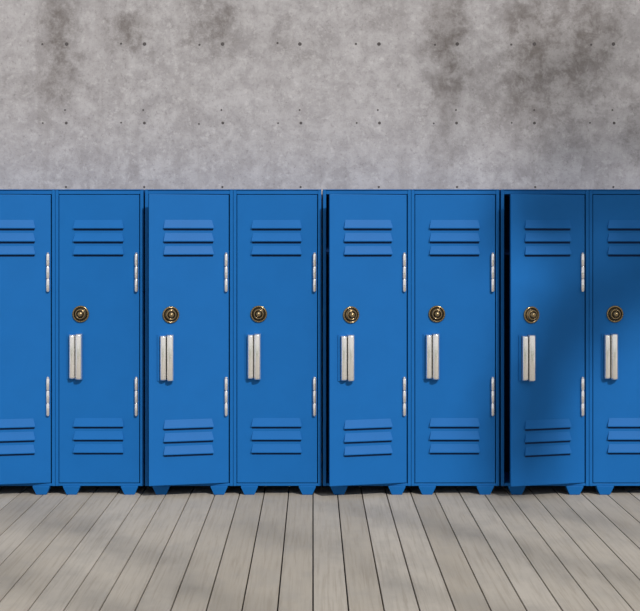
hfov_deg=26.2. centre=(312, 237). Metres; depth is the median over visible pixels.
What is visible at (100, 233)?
locker
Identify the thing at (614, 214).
locker
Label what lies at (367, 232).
locker
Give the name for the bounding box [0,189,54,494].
locker
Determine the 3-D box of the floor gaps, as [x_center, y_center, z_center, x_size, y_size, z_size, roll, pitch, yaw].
[0.000,1.672,3.835,14.000,0.069,10.470,0,0,0]
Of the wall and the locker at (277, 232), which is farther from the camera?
the wall
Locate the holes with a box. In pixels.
[41,42,614,187]
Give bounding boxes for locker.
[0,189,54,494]
[55,189,144,494]
[145,189,232,494]
[233,189,320,494]
[323,189,410,494]
[411,189,498,494]
[499,189,588,494]
[589,189,639,494]
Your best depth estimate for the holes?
9.07 m
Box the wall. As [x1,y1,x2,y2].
[0,0,639,481]
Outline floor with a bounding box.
[0,482,639,610]
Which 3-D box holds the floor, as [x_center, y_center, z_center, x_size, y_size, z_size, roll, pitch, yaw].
[0.077,1.621,3.835,13.985,0.030,10.470,0,0,0]
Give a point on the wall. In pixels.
(257, 82)
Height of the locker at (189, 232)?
1.910 m
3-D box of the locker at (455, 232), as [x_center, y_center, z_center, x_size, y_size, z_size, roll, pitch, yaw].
[0.889,0.651,8.799,0.551,1.910,0.502,0,0,0]
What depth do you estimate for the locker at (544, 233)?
8.55 m

